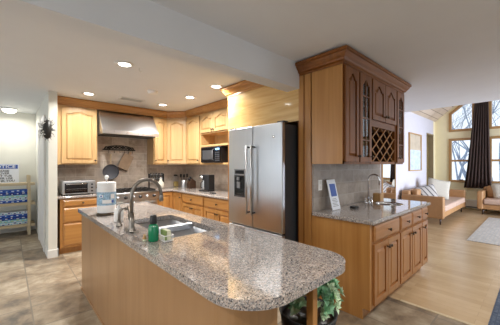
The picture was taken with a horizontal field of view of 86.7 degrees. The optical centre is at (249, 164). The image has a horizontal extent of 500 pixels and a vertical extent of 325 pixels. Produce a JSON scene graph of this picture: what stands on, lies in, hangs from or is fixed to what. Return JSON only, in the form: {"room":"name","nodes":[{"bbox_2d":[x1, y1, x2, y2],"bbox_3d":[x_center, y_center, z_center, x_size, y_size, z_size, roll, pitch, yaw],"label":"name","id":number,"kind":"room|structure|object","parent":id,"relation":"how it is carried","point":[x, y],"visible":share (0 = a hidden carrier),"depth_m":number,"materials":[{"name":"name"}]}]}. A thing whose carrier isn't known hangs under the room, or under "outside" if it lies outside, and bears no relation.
{"room":"kitchen","nodes":[
{"label":"kitchen","id":0,"kind":"room"},
{"bbox_2d":[0,164,18,182],"bbox_3d":[-4.910,0.170,5.262,0.484,0.378,0.007,0,0,-42],"label":"notice sign","id":1,"kind":"object","parent":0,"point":[9,173],"visible":1,"depth_m":5.33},
{"bbox_2d":[0,111,35,223],"bbox_3d":[-5.992,0.145,4.753,3.560,2.530,0.100,0,0,-42],"label":"wall","id":2,"kind":"structure","parent":0,"point":[17,130],"depth_m":5.67,"materials":[{"name":"paint"}]},
{"bbox_2d":[0,224,35,233],"bbox_3d":[-5.994,1.360,4.673,3.450,0.100,0.015,0,0,-42],"label":"baseboard","id":3,"kind":"structure","parent":2,"relation":"attached to","point":[34,226],"depth_m":5.61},
{"bbox_2d":[36,91,56,250],"bbox_3d":[-3.841,0.145,4.956,0.110,2.530,2.500,0,0,-42],"label":"wall","id":4,"kind":"structure","parent":0,"point":[48,107],"depth_m":4.05,"materials":[{"name":"paint"}]},
{"bbox_2d":[38,115,44,251],"bbox_3d":[-3.682,0.300,4.681,0.025,2.220,1.040,0,0,-42],"label":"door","id":5,"kind":"structure","parent":4,"relation":"in","point":[41,141],"depth_m":4.63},
{"bbox_2d":[37,117,54,140],"bbox_3d":[-3.008,-0.525,3.927,0.236,0.376,0.138,0,0,-42],"label":"wall ornament","id":6,"kind":"object","parent":4,"relation":"attached to","point":[46,125],"visible":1,"depth_m":3.89,"materials":[{"name":"black metal"}]},
{"bbox_2d":[45,245,58,258],"bbox_3d":[-3.128,1.350,4.175,0.139,0.120,0.415,0,0,-42],"label":"baseboard","id":7,"kind":"structure","parent":4,"relation":"attached to","point":[51,253],"depth_m":4.03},
{"bbox_2d":[0,0,499,113],"bbox_3d":[-0.149,-1.170,2.573,9.250,0.100,11.000,0,0,-42],"label":"ceiling","id":8,"kind":"structure","parent":0,"point":[448,51],"depth_m":2.55,"materials":[{"name":"paint"}]},
{"bbox_2d":[1,107,17,112],"bbox_3d":[-4.739,-1.069,5.220,0.244,0.099,0.244,0,0,-42],"label":"dome light","id":9,"kind":"object","parent":8,"relation":"attached to","point":[5,109],"visible":1,"depth_m":5.15,"materials":[{"name":"beige"}]},
{"bbox_2d":[114,61,133,67],"bbox_3d":[-1.392,-1.115,2.941,0.200,0.010,0.200,0,0,-42],"label":"recessed light","id":10,"kind":"object","parent":8,"relation":"in","point":[125,64],"visible":1,"depth_m":2.93,"materials":[{"name":"white"}]},
{"bbox_2d":[118,96,144,102],"bbox_3d":[-2.017,-1.114,4.523,0.380,0.012,0.200,0,0,-42],"label":"ceiling vent","id":11,"kind":"object","parent":8,"relation":"in","point":[121,97],"visible":1,"depth_m":4.50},
{"bbox_2d":[0,0,298,91],"bbox_3d":[-1.499,-0.980,1.174,5.370,0.280,0.175,0,0,-42],"label":"ceiling beam","id":12,"kind":"structure","parent":8,"relation":"attached to","point":[145,25],"depth_m":1.89,"materials":[{"name":"paint"}]},
{"bbox_2d":[147,90,157,94],"bbox_3d":[-1.481,-1.099,4.024,0.150,0.043,0.150,0,0,-42],"label":"smoke detector","id":13,"kind":"object","parent":8,"relation":"attached to","point":[152,92],"visible":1,"depth_m":3.98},
{"bbox_2d":[209,84,222,88],"bbox_3d":[-0.480,-1.115,3.773,0.200,0.010,0.200,0,0,-42],"label":"recessed light","id":14,"kind":"object","parent":8,"relation":"in","point":[214,86],"visible":1,"depth_m":3.77,"materials":[{"name":"white"}]},
{"bbox_2d":[0,208,499,324],"bbox_3d":[1.661,1.460,4.225,14.150,0.100,11.000,0,0,-42],"label":"floor","id":15,"kind":"structure","parent":0,"point":[35,289],"depth_m":3.10,"materials":[{"name":"tile"}]},
{"bbox_2d":[0,175,34,234],"bbox_3d":[-5.034,0.810,5.113,1.360,1.200,0.380,0,0,-42],"label":"shelving unit","id":16,"kind":"object","parent":15,"relation":"on","point":[28,183],"visible":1,"depth_m":5.35,"materials":[{"name":"brown wood"}]},
{"bbox_2d":[0,221,26,225],"bbox_3d":[-4.801,1.164,5.317,0.520,0.050,0.272,0,0,-42],"label":"folded towel","id":17,"kind":"object","parent":16,"relation":"on","point":[21,222],"visible":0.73,"depth_m":5.25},
{"bbox_2d":[0,218,26,223],"bbox_3d":[-4.801,1.113,5.317,0.520,0.050,0.272,0,0,-42],"label":"folded towel","id":18,"kind":"object","parent":17,"relation":"on","point":[16,220],"visible":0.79,"depth_m":5.24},
{"bbox_2d":[0,216,26,220],"bbox_3d":[-4.801,1.062,5.317,0.520,0.050,0.272,0,0,-42],"label":"folded towel","id":19,"kind":"object","parent":18,"relation":"on","point":[20,217],"visible":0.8,"depth_m":5.25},
{"bbox_2d":[0,213,26,217],"bbox_3d":[-4.801,1.011,5.317,0.520,0.050,0.272,0,0,-42],"label":"folded towel","id":20,"kind":"object","parent":19,"relation":"on","point":[25,214],"visible":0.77,"depth_m":5.25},
{"bbox_2d":[0,210,26,215],"bbox_3d":[-4.801,0.960,5.317,0.520,0.050,0.272,0,0,-42],"label":"folded towel","id":21,"kind":"object","parent":20,"relation":"on","point":[3,213],"visible":0.92,"depth_m":5.28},
{"bbox_2d":[0,200,26,203],"bbox_3d":[-4.794,0.729,5.324,0.500,0.050,0.272,0,0,-42],"label":"folded towel","id":22,"kind":"object","parent":16,"relation":"on","point":[12,201],"visible":0.79,"depth_m":5.25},
{"bbox_2d":[0,197,26,200],"bbox_3d":[-4.794,0.678,5.324,0.500,0.050,0.272,0,0,-42],"label":"folded towel","id":23,"kind":"object","parent":22,"relation":"on","point":[19,198],"visible":0.8,"depth_m":5.24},
{"bbox_2d":[0,195,26,198],"bbox_3d":[-4.794,0.627,5.324,0.500,0.050,0.272,0,0,-42],"label":"folded towel","id":24,"kind":"object","parent":23,"relation":"on","point":[10,196],"visible":0.77,"depth_m":5.25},
{"bbox_2d":[0,192,26,195],"bbox_3d":[-4.794,0.576,5.324,0.500,0.050,0.272,0,0,-42],"label":"folded towel","id":25,"kind":"object","parent":24,"relation":"on","point":[17,193],"visible":0.82,"depth_m":5.25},
{"bbox_2d":[0,189,26,192],"bbox_3d":[-4.794,0.525,5.324,0.500,0.050,0.272,0,0,-42],"label":"folded towel","id":26,"kind":"object","parent":25,"relation":"on","point":[11,190],"visible":0.93,"depth_m":5.26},
{"bbox_2d":[57,197,96,253],"bbox_3d":[-2.923,0.973,4.524,0.585,0.875,0.636,0,0,-42],"label":"base cabinet","id":27,"kind":"object","parent":15,"relation":"on","point":[69,221],"visible":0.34,"depth_m":4.23,"materials":[{"name":"brown wood"}]},
{"bbox_2d":[57,192,96,199],"bbox_3d":[-2.939,0.515,4.524,0.630,0.040,0.605,0,0,-42],"label":"countertop","id":28,"kind":"structure","parent":27,"relation":"on","point":[59,196],"depth_m":4.30,"materials":[{"name":"stone"}]},
{"bbox_2d":[59,179,95,195],"bbox_3d":[-2.917,0.378,4.492,0.470,0.235,0.391,0,0,-42],"label":"toaster oven","id":29,"kind":"object","parent":28,"relation":"on","point":[66,187],"visible":1,"depth_m":4.38,"materials":[{"name":"metal"}]},
{"bbox_2d":[116,187,158,204],"bbox_3d":[-2.319,0.932,5.024,0.950,0.955,0.693,0,0,-42],"label":"range","id":30,"kind":"object","parent":15,"relation":"on","point":[141,194],"visible":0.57,"depth_m":4.93,"materials":[{"name":"metal"}]},
{"bbox_2d":[116,190,156,192],"bbox_3d":[-2.340,0.502,5.047,0.930,0.015,0.610,0,0,-42],"label":"cooktop","id":31,"kind":"object","parent":30,"relation":"in","point":[117,191],"depth_m":4.93,"materials":[{"name":"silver metal"}]},
{"bbox_2d":[157,191,172,208],"bbox_3d":[-1.865,0.973,5.491,0.330,0.875,0.635,0,0,-42],"label":"base cabinet","id":32,"kind":"object","parent":15,"relation":"on","point":[167,201],"visible":0.28,"depth_m":5.30,"materials":[{"name":"brown wood"}]},
{"bbox_2d":[173,192,182,210],"bbox_3d":[-1.426,0.973,5.658,0.655,0.875,0.960,0,0,-42],"label":"base cabinet","id":33,"kind":"object","parent":15,"relation":"on","point":[177,196],"visible":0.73,"depth_m":5.23,"materials":[{"name":"brown wood"}]},
{"bbox_2d":[154,186,227,199],"bbox_3d":[-1.000,0.515,4.984,0.936,0.040,2.540,0,0,-42],"label":"countertop","id":34,"kind":"structure","parent":33,"relation":"on","point":[220,194],"depth_m":4.95,"materials":[{"name":"stone"}]},
{"bbox_2d":[148,173,163,187],"bbox_3d":[-2.001,0.340,5.662,0.320,0.310,0.060,0,0,-42],"label":"spice rack","id":35,"kind":"object","parent":34,"relation":"on","point":[163,173],"visible":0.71,"depth_m":5.63,"materials":[{"name":"black metal"}]},
{"bbox_2d":[180,174,187,187],"bbox_3d":[-1.437,0.345,5.771,0.194,0.300,0.142,0,0,-42],"label":"utensil crock","id":36,"kind":"object","parent":34,"relation":"on","point":[183,182],"visible":0.98,"depth_m":5.71,"materials":[{"name":"metal"}]},
{"bbox_2d":[187,176,195,188],"bbox_3d":[-1.233,0.368,5.577,0.160,0.254,0.100,0,0,-42],"label":"knife block","id":37,"kind":"object","parent":34,"relation":"on","point":[191,184],"visible":1,"depth_m":5.54,"materials":[{"name":"brown wood"}]},
{"bbox_2d":[199,174,214,191],"bbox_3d":[-0.817,0.339,4.987,0.230,0.313,0.198,0,0,33],"label":"coffee maker","id":38,"kind":"object","parent":34,"relation":"on","point":[207,184],"visible":0.99,"depth_m":4.92,"materials":[{"name":"black plastic"}]},
{"bbox_2d":[182,193,203,216],"bbox_3d":[-0.843,0.973,5.019,0.656,0.875,0.770,0,0,-42],"label":"base cabinet","id":39,"kind":"object","parent":15,"relation":"on","point":[192,204],"visible":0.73,"depth_m":4.78,"materials":[{"name":"brown wood"}]},
{"bbox_2d":[81,215,316,324],"bbox_3d":[-0.691,0.973,2.253,0.794,0.875,2.800,0,0,-42],"label":"kitchen island","id":40,"kind":"object","parent":15,"relation":"on","point":[121,285],"visible":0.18,"depth_m":1.69,"materials":[{"name":"brown wood"}]},
{"bbox_2d":[78,202,345,310],"bbox_3d":[-0.695,0.515,2.212,0.787,0.040,2.895,0,0,-42],"label":"island countertop","id":41,"kind":"structure","parent":40,"relation":"on","point":[233,267],"depth_m":1.40,"materials":[{"name":"stone"}]},
{"bbox_2d":[96,175,113,215],"bbox_3d":[-1.446,0.297,2.674,0.190,0.395,0.190,0,0,-42],"label":"paper towel holder","id":42,"kind":"object","parent":41,"relation":"on","point":[106,177],"visible":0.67,"depth_m":2.61,"materials":[{"name":"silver metal"}]},
{"bbox_2d":[97,182,115,212],"bbox_3d":[-1.446,0.323,2.673,0.173,0.300,0.172,0,0,-42],"label":"paper towel roll","id":43,"kind":"object","parent":42,"relation":"in","point":[106,191],"visible":0.98,"depth_m":2.60,"materials":[{"name":"white paper"}]},
{"bbox_2d":[99,194,113,203],"bbox_3d":[-1.409,0.333,2.613,0.132,0.090,0.031,0,0,-31],"label":"print","id":44,"kind":"object","parent":43,"relation":"attached to","point":[103,198],"depth_m":2.60,"materials":[{"name":"paper"}]},
{"bbox_2d":[114,202,123,221],"bbox_3d":[-1.154,0.411,2.332,0.078,0.167,0.078,0,0,-42],"label":"soap dispenser","id":45,"kind":"object","parent":41,"relation":"on","point":[116,210],"visible":0.84,"depth_m":2.31,"materials":[{"name":"white plastic"}]},
{"bbox_2d":[116,207,126,226],"bbox_3d":[-1.045,0.419,2.161,0.093,0.152,0.052,0,0,-42],"label":"filter faucet","id":46,"kind":"object","parent":41,"relation":"on","point":[119,224],"visible":1,"depth_m":2.14,"materials":[{"name":"silver metal"}]},
{"bbox_2d":[124,178,162,234],"bbox_3d":[-0.802,0.297,1.998,0.284,0.396,0.220,0,0,-18],"label":"kitchen faucet","id":47,"kind":"object","parent":41,"relation":"on","point":[131,230],"visible":1,"depth_m":1.97,"materials":[{"name":"silver metal"}]},
{"bbox_2d":[148,214,158,241],"bbox_3d":[-0.629,0.410,1.727,0.068,0.170,0.068,0,0,-42],"label":"dish soap bottle","id":48,"kind":"object","parent":41,"relation":"on","point":[153,228],"visible":1,"depth_m":1.71,"materials":[{"name":"green plastic"}]},
{"bbox_2d":[159,233,173,241],"bbox_3d":[-0.551,0.472,1.738,0.065,0.039,0.093,0,0,-42],"label":"sponge caddy","id":49,"kind":"object","parent":41,"relation":"on","point":[159,233],"visible":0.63,"depth_m":1.71,"materials":[{"name":"white plastic"}]},
{"bbox_2d":[160,228,170,240],"bbox_3d":[-0.552,0.454,1.737,0.040,0.062,0.076,0,0,-42],"label":"sponge","id":50,"kind":"object","parent":49,"relation":"in","point":[165,232],"visible":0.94,"depth_m":1.72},
{"bbox_2d":[138,219,206,237],"bbox_3d":[-0.664,0.603,2.210,0.436,0.192,0.836,0,0,-42],"label":"sink","id":51,"kind":"object","parent":41,"relation":"in","point":[178,228],"visible":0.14,"depth_m":2.29,"materials":[{"name":"metal"}]},
{"bbox_2d":[138,219,182,228],"bbox_3d":[-0.806,0.620,2.365,0.436,0.159,0.416,0,0,-42],"label":"basin","id":52,"kind":"object","parent":51,"relation":"in","point":[167,222],"depth_m":2.57,"materials":[{"name":"silver metal"}]},
{"bbox_2d":[171,226,206,237],"bbox_3d":[-0.522,0.620,2.055,0.436,0.159,0.416,0,0,-42],"label":"basin","id":53,"kind":"object","parent":51,"relation":"in","point":[178,231],"depth_m":2.26,"materials":[{"name":"silver metal"}]},
{"bbox_2d":[204,196,227,222],"bbox_3d":[-0.310,0.973,4.436,0.656,0.875,0.810,0,0,-42],"label":"base cabinet","id":54,"kind":"object","parent":15,"relation":"on","point":[216,209],"visible":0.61,"depth_m":4.25,"materials":[{"name":"brown wood"}]},
{"bbox_2d":[220,75,303,243],"bbox_3d":[0.344,0.149,3.615,0.807,2.522,1.430,0,0,-42],"label":"refrigerator surround","id":55,"kind":"object","parent":15,"relation":"on","point":[250,104],"visible":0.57,"depth_m":3.25,"materials":[{"name":"brown wood"}]},
{"bbox_2d":[229,120,297,241],"bbox_3d":[0.299,0.468,3.387,0.871,1.885,0.920,0,0,-42],"label":"refrigerator","id":56,"kind":"object","parent":15,"relation":"on","point":[263,159],"visible":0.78,"depth_m":3.00,"materials":[{"name":"metal"}]},
{"bbox_2d":[304,73,311,295],"bbox_3d":[0.626,0.165,2.850,0.028,2.490,0.079,0,0,-42],"label":"stile","id":57,"kind":"object","parent":15,"relation":"on","point":[308,77],"visible":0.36,"depth_m":2.83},
{"bbox_2d":[279,278,344,324],"bbox_3d":[0.384,1.016,1.768,0.471,0.789,0.491,0,0,-42],"label":"potted succulent","id":58,"kind":"object","parent":15,"relation":"on","point":[294,312],"visible":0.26,"depth_m":1.64,"materials":[{"name":"green plant"}]},
{"bbox_2d":[279,296,337,324],"bbox_3d":[0.384,1.186,1.759,0.380,0.448,0.380,0,0,-42],"label":"pot","id":59,"kind":"object","parent":58,"relation":"on","point":[300,318],"depth_m":1.72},
{"bbox_2d":[312,206,427,318],"bbox_3d":[1.537,0.973,3.166,1.771,0.875,0.678,0,0,-42],"label":"bar cabinet","id":60,"kind":"object","parent":15,"relation":"on","point":[379,258],"visible":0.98,"depth_m":2.58,"materials":[{"name":"brown wood"}]},
{"bbox_2d":[312,198,430,225],"bbox_3d":[1.532,0.515,3.168,1.805,0.040,0.642,0,0,-42],"label":"countertop","id":61,"kind":"structure","parent":60,"relation":"on","point":[367,213],"depth_m":2.82,"materials":[{"name":"stone"}]},
{"bbox_2d":[326,179,340,210],"bbox_3d":[0.930,0.328,2.949,0.170,0.330,0.081,0,0,-42],"label":"display stand","id":62,"kind":"object","parent":61,"relation":"on","point":[331,184],"visible":1,"depth_m":2.94,"materials":[{"name":"grey plastic"}]},
{"bbox_2d":[329,184,336,196],"bbox_3d":[0.927,0.279,2.956,0.115,0.140,0.002,0,-13,-42],"label":"picture","id":63,"kind":"object","parent":62,"relation":"attached to","point":[332,187],"depth_m":2.95},
{"bbox_2d":[364,174,379,202],"bbox_3d":[1.582,0.304,3.518,0.230,0.381,0.214,0,0,0],"label":"bar faucet","id":64,"kind":"object","parent":61,"relation":"on","point":[369,200],"visible":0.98,"depth_m":3.50,"materials":[{"name":"silver metal"}]},
{"bbox_2d":[373,193,383,201],"bbox_3d":[1.761,0.440,3.640,0.110,0.110,0.100,0,0,-42],"label":"wooden box","id":65,"kind":"object","parent":61,"relation":"on","point":[379,197],"visible":0.96,"depth_m":3.60,"materials":[{"name":"brown wood"}]},
{"bbox_2d":[375,202,404,205],"bbox_3d":[1.782,0.581,3.388,0.380,0.179,0.380,0,0,-42],"label":"bar sink","id":66,"kind":"object","parent":61,"relation":"in","point":[379,203],"visible":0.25,"depth_m":3.49,"materials":[{"name":"metal"}]},
{"bbox_2d":[401,188,465,224],"bbox_3d":[5.158,1.011,7.357,2.700,0.802,0.930,0,0,-42],"label":"sofa","id":67,"kind":"object","parent":15,"relation":"on","point":[439,208],"visible":0.62,"depth_m":6.58,"materials":[{"name":"wood"}]},
{"bbox_2d":[412,189,420,194],"bbox_3d":[4.590,0.785,7.082,1.190,0.350,0.150,0,0,-42],"label":"cushion","id":68,"kind":"object","parent":67,"relation":"on","point":[415,191],"depth_m":6.69,"materials":[{"name":"fabric"}]},
{"bbox_2d":[415,184,438,196],"bbox_3d":[4.556,0.750,6.801,0.551,0.531,0.245,0,0,10],"label":"cushion","id":69,"kind":"object","parent":67,"relation":"on","point":[429,190],"visible":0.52,"depth_m":6.75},
{"bbox_2d":[428,177,450,199],"bbox_3d":[5.308,0.670,7.460,0.658,0.637,0.259,0,0,16],"label":"cushion","id":70,"kind":"object","parent":67,"relation":"on","point":[442,187],"visible":0.69,"depth_m":7.39,"materials":[{"name":"fabric"}]},
{"bbox_2d":[445,201,455,211],"bbox_3d":[4.782,1.032,6.865,1.200,0.145,0.710,0,0,-42],"label":"seat cushion","id":71,"kind":"object","parent":67,"relation":"on","point":[449,205],"depth_m":6.62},
{"bbox_2d":[445,197,464,205],"bbox_3d":[5.675,1.032,7.681,1.200,0.145,0.710,0,0,-42],"label":"seat cushion","id":72,"kind":"object","parent":67,"relation":"on","point":[459,201],"depth_m":7.44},
{"bbox_2d":[400,300,473,324],"bbox_3d":[3.078,1.408,1.104,0.035,0.004,4.480,0,0,-42],"label":"trim","id":73,"kind":"structure","parent":15,"relation":"on","point":[421,307],"depth_m":2.52,"materials":[{"name":"brown wood"}]},
{"bbox_2d":[467,217,499,245],"bbox_3d":[6.037,1.404,5.127,3.170,0.012,2.430,0,0,-42],"label":"area rug","id":74,"kind":"object","parent":15,"relation":"on","point":[488,232],"visible":1,"depth_m":5.41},
{"bbox_2d":[477,186,499,214],"bbox_3d":[7.566,1.011,7.071,0.930,0.802,2.200,0,0,-42],"label":"sofa","id":75,"kind":"object","parent":15,"relation":"on","point":[485,199],"visible":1,"depth_m":7.52,"materials":[{"name":"wood"}]},
{"bbox_2d":[487,186,493,197],"bbox_3d":[7.375,0.785,7.547,0.150,0.350,0.940,0,0,-42],"label":"cushion","id":76,"kind":"object","parent":75,"relation":"on","point":[489,189],"depth_m":7.80,"materials":[{"name":"fabric"}]},
{"bbox_2d":[484,197,499,204],"bbox_3d":[7.157,1.032,7.355,0.710,0.145,0.950,0,0,-42],"label":"seat cushion","id":77,"kind":"object","parent":75,"relation":"on","point":[487,200],"depth_m":7.37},
{"bbox_2d":[490,183,499,198],"bbox_3d":[7.231,0.730,7.578,0.517,0.504,0.224,0,0,38],"label":"cushion","id":78,"kind":"object","parent":75,"relation":"on","point":[495,186],"visible":0.99,"depth_m":7.62,"materials":[{"name":"fabric"}]},
{"bbox_2d":[488,289,499,324],"bbox_3d":[2.918,1.404,2.366,2.300,0.012,1.060,0,0,-42],"label":"runner rug","id":79,"kind":"object","parent":15,"relation":"on","point":[495,316],"visible":1,"depth_m":2.50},
{"bbox_2d":[396,112,434,199],"bbox_3d":[3.858,-0.045,6.949,6.930,2.910,0.120,0,0,-42],"label":"wall","id":80,"kind":"structure","parent":0,"point":[414,123],"depth_m":7.63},
{"bbox_2d":[381,164,395,198],"bbox_3d":[3.344,0.235,6.378,0.840,1.750,0.030,0,0,-42],"label":"wall mirror","id":81,"kind":"object","parent":80,"relation":"attached to","point":[388,171],"visible":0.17,"depth_m":6.35,"materials":[{"name":"clear mirror"}]},
{"bbox_2d":[408,132,421,170],"bbox_3d":[4.804,-0.370,7.701,1.080,1.080,0.045,0,0,-42],"label":"framed picture","id":82,"kind":"object","parent":80,"relation":"attached to","point":[414,140],"visible":1,"depth_m":7.66,"materials":[{"name":"brown wood"}]},
{"bbox_2d":[410,149,420,169],"bbox_3d":[4.797,-0.147,7.708,1.020,0.575,0.015,0,0,-42],"label":"print","id":83,"kind":"object","parent":82,"relation":"attached to","point":[415,154],"depth_m":7.72},
{"bbox_2d":[410,134,420,150],"bbox_3d":[4.797,-0.657,7.708,1.020,0.445,0.015,0,0,-42],"label":"print","id":84,"kind":"object","parent":82,"relation":"on","point":[415,139],"depth_m":7.72},
{"bbox_2d":[426,133,433,185],"bbox_3d":[5.937,0.185,8.847,0.800,2.450,0.140,0,0,-42],"label":"trim","id":85,"kind":"structure","parent":80,"relation":"attached to","point":[430,136],"depth_m":9.07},
{"bbox_2d":[427,136,427,184],"bbox_3d":[5.473,0.085,9.392,1.050,2.650,1.310,0,0,-42],"label":"wall","id":86,"kind":"structure","parent":0,"point":[427,136],"depth_m":9.20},
{"bbox_2d":[412,106,453,121],"bbox_3d":[6.755,-2.768,5.505,4.900,2.785,6.220,0,0,-42],"label":"ceiling","id":87,"kind":"structure","parent":0,"point":[435,114],"depth_m":8.50,"materials":[{"name":"brown wood"}]},
{"bbox_2d":[435,105,499,211],"bbox_3d":[8.471,-1.315,7.125,0.120,5.450,6.100,0,0,-42],"label":"wall","id":88,"kind":"structure","parent":0,"point":[442,134],"depth_m":9.00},
{"bbox_2d":[449,138,470,182],"bbox_3d":[6.957,-0.155,8.709,0.140,1.450,0.680,0,0,-42],"label":"window","id":89,"kind":"structure","parent":88,"relation":"in","point":[456,139],"depth_m":8.88,"materials":[{"name":"brown wood"}]},
{"bbox_2d":[449,103,473,131],"bbox_3d":[6.968,-1.710,8.719,0.110,1.199,0.680,0,0,-42],"label":"window","id":90,"kind":"structure","parent":88,"relation":"in","point":[451,113],"depth_m":8.80,"materials":[{"name":"brown wood"}]},
{"bbox_2d":[466,199,476,207],"bbox_3d":[8.357,1.240,7.089,0.087,0.260,5.600,0,0,-42],"label":"baseboard heater","id":91,"kind":"object","parent":88,"relation":"attached to","point":[470,203],"visible":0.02,"depth_m":8.46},
{"bbox_2d":[489,101,499,128],"bbox_3d":[7.710,-2.219,7.907,0.110,2.218,0.880,0,0,-42],"label":"window","id":92,"kind":"structure","parent":88,"relation":"in","point":[490,102],"depth_m":8.16,"materials":[{"name":"brown wood"}]},
{"bbox_2d":[490,136,499,182],"bbox_3d":[7.699,-0.155,7.897,0.140,1.450,0.880,0,0,-42],"label":"window","id":93,"kind":"structure","parent":88,"relation":"in","point":[491,137],"depth_m":8.14,"materials":[{"name":"brown wood"}]},
{"bbox_3d":[7.750,-2.790,7.720,0.144,0.027,1.950,0,0,-42],"label":"curtain rod","id":94,"kind":"object","parent":88,"relation":"attached to","visible":0},
{"bbox_2d":[464,101,491,188],"bbox_3d":[7.129,-1.020,8.295,0.094,3.501,0.684,0,0,-42],"label":"curtain","id":95,"kind":"object","parent":94,"relation":"hanging from","point":[478,173],"visible":0.75,"depth_m":8.25,"materials":[{"name":"fabric"}]},
{"bbox_3d":[1.293,0.145,3.456,1.770,2.530,0.080,0,0,-42],"label":"wall","id":96,"kind":"structure","parent":0,"visible":0},
{"bbox_2d":[312,164,380,210],"bbox_3d":[1.322,0.233,3.420,1.765,0.525,0.012,0,0,-42],"label":"tile backsplash","id":97,"kind":"structure","parent":96,"relation":"attached to","point":[351,180],"depth_m":3.29,"materials":[{"name":"tile"}]},
{"bbox_2d":[295,45,411,163],"bbox_3d":[1.356,-0.556,3.254,1.814,1.092,0.589,0,0,-42],"label":"upper cabinet","id":98,"kind":"object","parent":96,"relation":"attached to","point":[358,103],"visible":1,"depth_m":2.75,"materials":[{"name":"brown wood"}]},
{"bbox_3d":[-2.455,0.145,5.477,2.640,2.530,0.120,0,0,-42],"label":"wall","id":99,"kind":"structure","parent":0,"visible":0},
{"bbox_2d":[57,105,96,163],"bbox_3d":[-3.033,-0.505,4.601,0.615,0.990,0.395,0,0,-42],"label":"upper cabinet","id":100,"kind":"object","parent":99,"relation":"attached to","point":[76,126],"visible":0.99,"depth_m":4.47,"materials":[{"name":"brown wood"}]},
{"bbox_2d":[57,136,185,193],"bbox_3d":[-2.447,-0.048,5.394,2.520,1.085,0.013,0,0,-42],"label":"tile backsplash","id":101,"kind":"structure","parent":99,"relation":"attached to","point":[138,169],"depth_m":5.29,"materials":[{"name":"tile"}]},
{"bbox_2d":[103,145,134,152],"bbox_3d":[-2.571,-0.311,5.233,0.600,0.159,0.061,0,0,-42],"label":"pot rack","id":102,"kind":"object","parent":101,"relation":"attached to","point":[116,146],"visible":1,"depth_m":5.24,"materials":[{"name":"black metal"}]},
{"bbox_2d":[103,152,118,178],"bbox_3d":[-2.669,0.013,5.080,0.290,0.524,0.028,0,0,-42],"label":"frying pan","id":103,"kind":"object","parent":102,"relation":"hanging from","point":[111,170],"visible":0.93,"depth_m":5.08,"materials":[{"name":"black metal"}]},
{"bbox_2d":[118,151,133,170],"bbox_3d":[-2.481,-0.075,5.286,0.313,0.416,0.020,0,0,-42],"label":"cutting board","id":104,"kind":"object","parent":102,"relation":"hanging from","point":[126,160],"visible":1,"depth_m":5.28,"materials":[{"name":"brown wood"}]},
{"bbox_2d":[97,110,158,138],"bbox_3d":[-2.346,-0.759,5.061,0.990,0.449,0.602,0,0,-42],"label":"range hood","id":105,"kind":"object","parent":99,"relation":"attached to","point":[109,124],"visible":0.8,"depth_m":4.88,"materials":[{"name":"metal"}]},
{"bbox_2d":[57,96,227,117],"bbox_3d":[-1.724,-1.048,4.855,3.424,0.127,1.446,0,0,2],"label":"crown molding","id":106,"kind":"structure","parent":99,"relation":"attached to","point":[61,100],"depth_m":4.88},
{"bbox_2d":[147,116,166,164],"bbox_3d":[-1.953,-0.505,5.587,0.290,0.990,0.395,0,0,-42],"label":"upper cabinet","id":107,"kind":"object","parent":99,"relation":"attached to","point":[156,147],"visible":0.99,"depth_m":5.48,"materials":[{"name":"brown wood"}]},
{"bbox_2d":[167,118,186,164],"bbox_3d":[-1.535,-0.505,5.799,0.646,0.990,0.645,0,0,-42],"label":"upper cabinet","id":108,"kind":"object","parent":99,"relation":"attached to","point":[176,127],"visible":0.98,"depth_m":5.55,"materials":[{"name":"brown wood"}]},
{"bbox_3d":[-0.148,0.145,4.848,0.120,2.530,3.920,0,0,-42],"label":"wall","id":109,"kind":"structure","parent":0,"visible":0},
{"bbox_2d":[186,115,207,164],"bbox_3d":[-1.046,-0.505,5.457,0.385,0.990,0.530,0,0,-42],"label":"upper cabinet","id":110,"kind":"object","parent":109,"relation":"attached to","point":[192,123],"visible":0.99,"depth_m":5.32,"materials":[{"name":"brown wood"}]},
{"bbox_2d":[186,164,227,190],"bbox_3d":[-0.647,0.242,5.300,0.008,0.505,2.540,0,0,-42],"label":"tile backsplash","id":111,"kind":"structure","parent":109,"relation":"attached to","point":[220,171],"depth_m":5.40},
{"bbox_2d":[200,107,227,164],"bbox_3d":[-0.398,-0.505,4.748,0.385,0.990,1.390,0,0,-42],"label":"upper cabinet","id":112,"kind":"object","parent":109,"relation":"attached to","point":[214,124],"visible":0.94,"depth_m":4.94,"materials":[{"name":"brown wood"}]},
{"bbox_2d":[201,146,227,162],"bbox_3d":[-0.619,-0.186,4.933,0.362,0.290,0.620,0,0,-42],"label":"microwave","id":113,"kind":"object","parent":112,"relation":"on","point":[218,154],"visible":0.94,"depth_m":4.73,"materials":[{"name":"black plastic"}]},
{"bbox_2d":[201,143,227,146],"bbox_3d":[-0.532,-0.362,4.921,0.310,0.035,0.885,0,0,-42],"label":"shelf","id":114,"kind":"object","parent":112,"relation":"attached to","point":[221,144],"depth_m":4.86,"materials":[{"name":"brown wood"}]},
{"label":"outside","id":115,"kind":"structure","parent":0,"visible":0},
{"bbox_3d":[30.018,3.510,27.410,58.700,0.200,80.000,0,0,-42],"label":"ground","id":116,"kind":"structure","parent":115,"visible":0},
{"bbox_2d":[452,104,471,143],"bbox_3d":[15.301,-3.688,21.668,8.279,14.226,6.090,0,0,31],"label":"bare tree","id":117,"kind":"object","parent":116,"relation":"on","point":[466,104],"visible":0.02,"depth_m":21.43,"materials":[{"name":"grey plant"}]},
{"bbox_2d":[452,104,495,179],"bbox_3d":[14.083,-2.342,16.046,5.774,11.537,12.732,0,0,-42],"label":"bare tree","id":118,"kind":"object","parent":116,"relation":"on","point":[463,163],"visible":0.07,"depth_m":17.23,"materials":[{"name":"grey plant"}]},
{"bbox_2d":[452,103,499,177],"bbox_3d":[13.191,-0.934,16.332,6.436,8.715,6.683,0,0,22],"label":"bare tree","id":119,"kind":"object","parent":116,"relation":"on","point":[458,146],"visible":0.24,"depth_m":15.68,"materials":[{"name":"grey plant"}]},
{"bbox_2d":[452,100,499,180],"bbox_3d":[12.227,-2.455,13.674,9.191,11.768,5.247,0,0,43],"label":"bare tree","id":120,"kind":"object","parent":116,"relation":"on","point":[496,107],"visible":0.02,"depth_m":14.56,"materials":[{"name":"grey plant"}]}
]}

